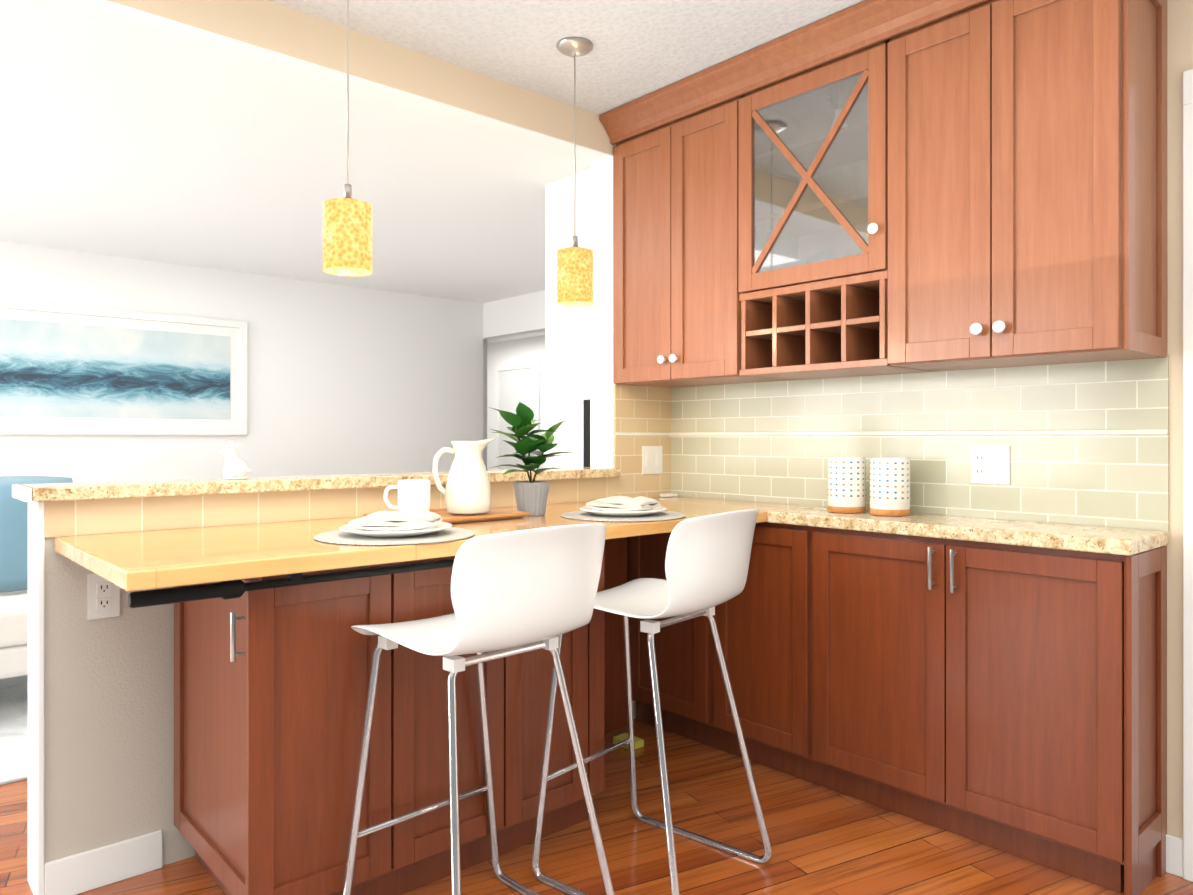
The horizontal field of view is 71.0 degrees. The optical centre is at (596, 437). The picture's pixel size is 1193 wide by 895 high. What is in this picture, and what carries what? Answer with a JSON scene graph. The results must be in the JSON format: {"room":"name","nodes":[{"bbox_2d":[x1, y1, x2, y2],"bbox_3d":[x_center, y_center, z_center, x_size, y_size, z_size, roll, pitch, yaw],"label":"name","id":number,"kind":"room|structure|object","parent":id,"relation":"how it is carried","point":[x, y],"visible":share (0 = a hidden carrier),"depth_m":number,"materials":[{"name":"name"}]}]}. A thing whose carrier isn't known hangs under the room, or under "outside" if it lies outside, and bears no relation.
{"room":"kitchen","nodes":[
{"label":"kitchen","id":0,"kind":"room"},
{"bbox_2d":[0,242,482,482],"bbox_3d":[-4.437,-0.058,5.075,8.870,2.440,0.140,0,0,-42],"label":"wall","id":1,"kind":"structure","parent":0,"point":[342,379],"depth_m":6.76,"materials":[{"name":"white paint"}]},
{"bbox_2d":[0,300,246,434],"bbox_3d":[-3.492,-0.455,5.797,2.080,0.875,0.035,0,0,-42],"label":"framed painting","id":2,"kind":"object","parent":1,"relation":"attached to","point":[69,370],"visible":1,"depth_m":5.90,"materials":[{"name":"white"}]},
{"bbox_2d":[44,144,659,865],"bbox_3d":[-0.575,-0.060,2.891,2.270,2.440,0.140,0,0,-42],"label":"wall","id":3,"kind":"structure","parent":0,"point":[109,730],"depth_m":2.17,"materials":[{"name":"beige paint"}]},
{"bbox_2d":[12,484,31,501],"bbox_3d":[-1.448,0.141,2.106,0.014,0.034,0.220,0,0,-42],"label":"trim","id":4,"kind":"structure","parent":3,"relation":"attached to","point":[22,493],"depth_m":2.06,"materials":[{"name":"white wood"}]},
{"bbox_2d":[27,501,44,894],"bbox_3d":[-1.428,0.660,2.130,0.015,1.000,0.160,0,0,-42],"label":"trim","id":5,"kind":"structure","parent":3,"relation":"attached to","point":[36,696],"depth_m":2.08,"materials":[{"name":"white wood"}]},
{"bbox_2d":[44,830,161,894],"bbox_3d":[-1.272,1.110,2.167,0.268,0.100,0.012,0,0,-42],"label":"baseboard","id":6,"kind":"structure","parent":3,"relation":"attached to","point":[81,872],"depth_m":2.16,"materials":[{"name":"white wood"}]},
{"bbox_2d":[88,573,119,619],"bbox_3d":[-1.276,0.410,2.166,0.072,0.117,0.009,0,0,-42],"label":"outlet","id":7,"kind":"object","parent":3,"relation":"attached to","point":[103,598],"visible":0.98,"depth_m":2.16,"materials":[{"name":"white plastic"}]},
{"bbox_2d":[21,467,620,501],"bbox_3d":[-0.709,0.141,2.765,1.963,0.034,0.220,0,0,-42],"label":"granite ledge","id":8,"kind":"object","parent":3,"relation":"on","point":[93,490],"visible":0.79,"depth_m":2.40,"materials":[{"name":"beige stone"}]},
{"bbox_2d":[219,441,250,478],"bbox_3d":[-1.062,0.068,2.456,0.090,0.110,0.064,0,0,-42],"label":"figurine","id":9,"kind":"object","parent":8,"relation":"on","point":[235,467],"visible":0.98,"depth_m":2.44,"materials":[{"name":"white ceramic"}]},
{"bbox_2d":[44,477,614,537],"bbox_3d":[-0.650,0.205,2.723,1.935,0.090,0.007,0,0,-42],"label":"backsplash","id":10,"kind":"structure","parent":3,"relation":"attached to","point":[87,517],"depth_m":2.40,"materials":[{"name":"beige tile"}]},
{"bbox_2d":[590,156,612,467],"bbox_3d":[0.021,-0.486,3.423,0.002,1.293,0.139,0,0,-42],"label":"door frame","id":11,"kind":"structure","parent":3,"relation":"attached to","point":[601,323],"depth_m":3.42,"materials":[{"name":"white paint"}]},
{"bbox_2d":[614,384,670,497],"bbox_3d":[0.194,0.015,3.475,0.326,0.472,0.007,0,0,-42],"label":"backsplash","id":12,"kind":"structure","parent":3,"relation":"attached to","point":[642,409],"depth_m":3.46,"materials":[{"name":"beige tile"}]},
{"bbox_2d":[615,432,670,435],"bbox_3d":[0.196,-0.013,3.467,0.319,0.015,0.007,0,0,-42],"label":"trim","id":13,"kind":"structure","parent":3,"relation":"attached to","point":[642,433],"depth_m":3.46,"materials":[{"name":"beige tile"}]},
{"bbox_2d":[642,446,661,473],"bbox_3d":[0.235,0.096,3.499,0.117,0.117,0.011,0,0,-42],"label":"light switch","id":14,"kind":"object","parent":3,"relation":"attached to","point":[651,459],"visible":1,"depth_m":3.50,"materials":[{"name":"white plastic"}]},
{"bbox_2d":[0,0,864,343],"bbox_3d":[-2.074,-1.329,4.476,11.600,0.100,13.500,0,0,-42],"label":"ceiling","id":15,"kind":"structure","parent":0,"point":[117,142],"depth_m":3.61,"materials":[{"name":"white paint"}]},
{"bbox_2d":[323,0,371,276],"bbox_3d":[-0.630,-0.848,2.119,0.120,0.860,0.120,0,0,-42],"label":"pendant light","id":16,"kind":"object","parent":15,"relation":"hanging from","point":[347,234],"visible":1,"depth_m":2.07,"materials":[{"name":"yellow glass"}]},
{"bbox_2d":[108,0,613,154],"bbox_3d":[-2.466,-1.210,1.207,6.665,0.143,0.140,0,0,-42],"label":"header beam","id":17,"kind":"structure","parent":15,"relation":"attached to","point":[272,26],"depth_m":2.69,"materials":[{"name":"beige paint"}]},
{"bbox_2d":[23,0,612,164],"bbox_3d":[-2.467,-1.136,1.206,6.663,0.004,0.139,0,0,-42],"label":"soffit","id":18,"kind":"structure","parent":17,"relation":"attached to","point":[120,16],"depth_m":2.58,"materials":[{"name":"white paint"}]},
{"bbox_2d":[556,37,592,306],"bbox_3d":[-0.071,-0.856,2.731,0.120,0.844,0.120,0,0,-42],"label":"pendant light","id":19,"kind":"object","parent":15,"relation":"hanging from","point":[574,275],"visible":0.98,"depth_m":2.69,"materials":[{"name":"yellow glass"}]},
{"bbox_2d":[483,340,486,469],"bbox_3d":[-2.623,-0.054,9.812,0.140,2.440,4.520,0,0,-42],"label":"wall","id":20,"kind":"structure","parent":0,"point":[485,398],"depth_m":8.16,"materials":[{"name":"white paint"}]},
{"bbox_2d":[483,290,544,339],"bbox_3d":[-0.724,-1.111,7.681,0.140,0.330,1.190,0,0,-42],"label":"lintel","id":21,"kind":"object","parent":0,"point":[516,316],"visible":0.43,"depth_m":7.61,"materials":[{"name":"white paint"}]},
{"bbox_2d":[487,335,544,469],"bbox_3d":[0.019,-0.054,9.822,0.140,2.440,8.300,0,0,-42],"label":"wall","id":22,"kind":"structure","parent":0,"point":[530,349],"depth_m":11.04,"materials":[{"name":"white paint"}]},
{"bbox_2d":[495,361,539,469],"bbox_3d":[-1.061,0.104,10.868,0.078,2.125,0.950,0,0,-42],"label":"door","id":23,"kind":"structure","parent":22,"relation":"attached to","point":[516,384],"depth_m":10.95,"materials":[{"name":"white"}]},
{"bbox_2d":[0,718,1192,894],"bbox_3d":[-2.074,1.211,4.474,11.600,0.100,13.500,0,0,-42],"label":"floor","id":24,"kind":"structure","parent":0,"point":[824,840],"depth_m":2.33,"materials":[{"name":"brown wood"}]},
{"bbox_2d":[0,675,27,784],"bbox_3d":[-3.726,1.154,3.022,4.400,0.012,2.670,0,0,-42],"label":"rug","id":25,"kind":"object","parent":24,"relation":"on","point":[13,729],"depth_m":3.29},
{"bbox_2d":[0,476,72,678],"bbox_3d":[-3.281,0.661,3.184,2.680,0.971,1.020,0,0,-42],"label":"sofa","id":26,"kind":"object","parent":25,"relation":"on","point":[13,587],"visible":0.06,"depth_m":3.63,"materials":[{"name":"white fabric"}]},
{"bbox_2d":[0,476,72,592],"bbox_3d":[-2.599,0.426,3.712,0.520,0.500,0.201,0,0,-42],"label":"pillow","id":27,"kind":"object","parent":26,"relation":"on","point":[13,511],"depth_m":3.66,"materials":[{"name":"blue fabric"}]},
{"bbox_2d":[174,539,613,894],"bbox_3d":[-0.568,0.725,2.366,1.035,0.870,0.628,0,0,-42],"label":"base cabinet","id":28,"kind":"object","parent":24,"relation":"on","point":[271,686],"depth_m":2.02,"materials":[{"name":"brown wood"}]},
{"bbox_2d":[55,496,817,591],"bbox_3d":[-0.274,0.268,2.559,2.239,0.037,0.732,0,0,-42],"label":"bar","id":29,"kind":"object","parent":28,"relation":"on","point":[138,561],"visible":0.65,"depth_m":1.93,"materials":[{"name":"yellow wood"}]},
{"bbox_2d":[128,559,454,607],"bbox_3d":[-0.481,0.309,1.942,1.080,0.044,0.042,0,0,-42],"label":"support bar","id":30,"kind":"object","parent":29,"relation":"attached to","point":[226,590],"visible":0.81,"depth_m":1.70,"materials":[{"name":"black metal"}]},
{"bbox_2d":[314,510,474,544],"bbox_3d":[-0.506,0.217,2.114,0.396,0.062,0.396,0,0,-42],"label":"place setting","id":31,"kind":"object","parent":29,"relation":"on","point":[399,527],"visible":1,"depth_m":2.06,"materials":[{"name":"white ceramic"}]},
{"bbox_2d":[363,508,529,523],"bbox_3d":[-0.453,0.240,2.543,0.415,0.018,0.320,0,0,-42],"label":"serving board","id":32,"kind":"object","parent":29,"relation":"on","point":[490,515],"visible":0.35,"depth_m":2.52,"materials":[{"name":"brown wood"}]},
{"bbox_2d":[383,479,429,511],"bbox_3d":[-0.546,0.178,2.442,0.117,0.104,0.106,0,0,-42],"label":"mug","id":33,"kind":"object","parent":32,"relation":"on","point":[413,494],"visible":0.75,"depth_m":2.41,"materials":[{"name":"white ceramic"}]},
{"bbox_2d":[433,437,497,513],"bbox_3d":[-0.399,0.115,2.557,0.152,0.230,0.148,0,0,-42],"label":"pitcher","id":34,"kind":"object","parent":32,"relation":"on","point":[467,490],"visible":1,"depth_m":2.51,"materials":[{"name":"beige ceramic"}]},
{"bbox_2d":[489,402,572,515],"bbox_3d":[-0.221,0.070,2.665,0.268,0.357,0.253,0,0,-42],"label":"plant","id":35,"kind":"object","parent":29,"relation":"on","point":[531,496],"visible":0.96,"depth_m":2.64,"materials":[{"name":"green plant"}]},
{"bbox_2d":[561,496,685,521],"bbox_3d":[0.084,0.218,2.654,0.396,0.062,0.396,0,0,-42],"label":"place setting","id":36,"kind":"object","parent":29,"relation":"on","point":[625,509],"visible":1,"depth_m":2.58,"materials":[{"name":"white ceramic"}]},
{"bbox_2d":[660,493,677,496],"bbox_3d":[0.304,0.244,3.513,0.070,0.012,0.040,0,0,-42],"label":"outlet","id":37,"kind":"object","parent":29,"relation":"on","point":[669,495],"visible":1,"depth_m":3.50,"materials":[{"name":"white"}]},
{"bbox_2d":[343,523,613,894],"bbox_3d":[-0.258,0.670,1.882,0.481,0.978,0.505,0,0,-42],"label":"stool","id":38,"kind":"object","parent":24,"relation":"on","point":[519,592],"visible":1,"depth_m":1.75,"materials":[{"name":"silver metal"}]},
{"bbox_2d":[613,733,643,749],"bbox_3d":[0.120,1.146,3.147,0.070,0.028,0.100,0,0,-42],"label":"sponge","id":39,"kind":"object","parent":24,"relation":"on","point":[638,742],"visible":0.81,"depth_m":3.13,"materials":[{"name":"yellow"}]},
{"bbox_2d":[532,509,771,894],"bbox_3d":[0.159,0.671,2.225,0.499,0.978,0.461,0,0,39],"label":"stool","id":40,"kind":"object","parent":24,"relation":"on","point":[707,559],"visible":0.81,"depth_m":2.12,"materials":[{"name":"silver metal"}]},
{"bbox_2d":[627,532,726,751],"bbox_3d":[0.393,0.726,3.283,0.298,0.868,0.537,0,0,-42],"label":"base cabinet","id":41,"kind":"object","parent":24,"relation":"on","point":[693,696],"depth_m":3.18,"materials":[{"name":"brown wood"}]},
{"bbox_2d":[727,522,830,788],"bbox_3d":[0.661,0.726,2.982,0.298,0.868,0.569,0,0,-42],"label":"base cabinet","id":42,"kind":"object","parent":24,"relation":"on","point":[779,625],"depth_m":2.81,"materials":[{"name":"brown wood"}]},
{"bbox_2d":[831,528,1166,894],"bbox_3d":[1.087,0.725,2.504,0.298,0.868,0.984,0,0,-42],"label":"base cabinet","id":43,"kind":"object","parent":24,"relation":"on","point":[1011,699],"depth_m":2.26,"materials":[{"name":"brown wood"}]},
{"bbox_2d":[767,506,1167,555],"bbox_3d":[1.049,0.269,2.524,0.311,0.038,1.077,0,0,-42],"label":"countertop","id":44,"kind":"structure","parent":43,"relation":"on","point":[1108,540],"depth_m":2.34,"materials":[{"name":"beige stone"}]},
{"bbox_2d":[827,457,865,512],"bbox_3d":[0.836,0.158,2.795,0.124,0.182,0.124,0,0,-42],"label":"canister","id":45,"kind":"object","parent":44,"relation":"on","point":[846,484],"visible":1,"depth_m":2.74,"materials":[{"name":"white ceramic"}]},
{"bbox_2d":[870,458,909,515],"bbox_3d":[0.943,0.158,2.689,0.124,0.182,0.124,0,0,-42],"label":"canister","id":46,"kind":"object","parent":44,"relation":"on","point":[889,486],"visible":1,"depth_m":2.64,"materials":[{"name":"white ceramic"}]},
{"bbox_2d":[827,89,851,126],"bbox_3d":[0.821,-1.067,2.793,0.086,0.179,0.095,0,0,-42],"label":"vase","id":47,"kind":"object","parent":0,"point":[839,108],"depth_m":2.77,"materials":[{"name":"white ceramic"}]},
{"bbox_2d":[545,0,1192,838],"bbox_3d":[1.579,-0.060,2.285,0.140,2.440,5.370,0,0,-42],"label":"wall","id":48,"kind":"structure","parent":0,"point":[1180,36],"depth_m":2.23,"materials":[{"name":"beige paint"}]},
{"bbox_2d":[583,399,589,466],"bbox_3d":[-0.044,0.001,3.990,0.010,0.360,0.045,0,0,-42],"label":"wall panel","id":49,"kind":"object","parent":48,"relation":"attached to","point":[586,433],"visible":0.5,"depth_m":3.99,"materials":[{"name":"black"}]},
{"bbox_2d":[607,56,814,387],"bbox_3d":[0.423,-0.744,3.216,0.342,1.064,0.695,0,0,-42],"label":"upper cabinet","id":50,"kind":"object","parent":48,"relation":"attached to","point":[714,173],"depth_m":2.98,"materials":[{"name":"brown wood"}]},
{"bbox_2d":[670,429,1167,435],"bbox_3d":[0.915,-0.013,2.906,0.007,0.015,1.820,0,0,-42],"label":"trim","id":51,"kind":"structure","parent":48,"relation":"attached to","point":[1044,432],"depth_m":2.67,"materials":[{"name":"beige tile"}]},
{"bbox_2d":[671,354,1168,530],"bbox_3d":[0.920,0.014,2.910,0.007,0.472,1.820,0,0,-42],"label":"backsplash","id":52,"kind":"structure","parent":48,"relation":"attached to","point":[1121,481],"depth_m":2.65,"materials":[{"name":"beige tile"}]},
{"bbox_2d":[971,446,1009,484],"bbox_3d":[1.210,0.085,2.572,0.011,0.117,0.117,0,0,-42],"label":"outlet","id":53,"kind":"object","parent":48,"relation":"attached to","point":[990,464],"visible":1,"depth_m":2.57,"materials":[{"name":"white plastic"}]},
{"bbox_2d":[859,0,1167,374],"bbox_3d":[1.173,-0.745,2.377,0.344,1.064,0.681,0,0,-42],"label":"upper cabinet","id":54,"kind":"object","parent":48,"relation":"attached to","point":[981,184],"depth_m":2.21,"materials":[{"name":"brown wood"}]},
{"bbox_2d":[806,248,872,281],"bbox_3d":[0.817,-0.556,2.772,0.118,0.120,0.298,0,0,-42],"label":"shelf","id":55,"kind":"object","parent":54,"relation":"in","point":[823,259],"depth_m":2.77,"materials":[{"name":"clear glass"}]},
{"bbox_2d":[1166,834,1182,877],"bbox_3d":[1.532,1.110,2.219,0.012,0.100,0.045,0,0,-42],"label":"baseboard","id":56,"kind":"structure","parent":48,"relation":"attached to","point":[1174,855],"depth_m":2.21,"materials":[{"name":"white wood"}]},
{"bbox_2d":[1183,69,1192,881],"bbox_3d":[1.909,0.099,1.792,0.018,2.120,1.095,0,0,-42],"label":"door frame","id":57,"kind":"structure","parent":48,"relation":"attached to","point":[1188,475],"depth_m":2.19,"materials":[{"name":"white wood"}]}
]}

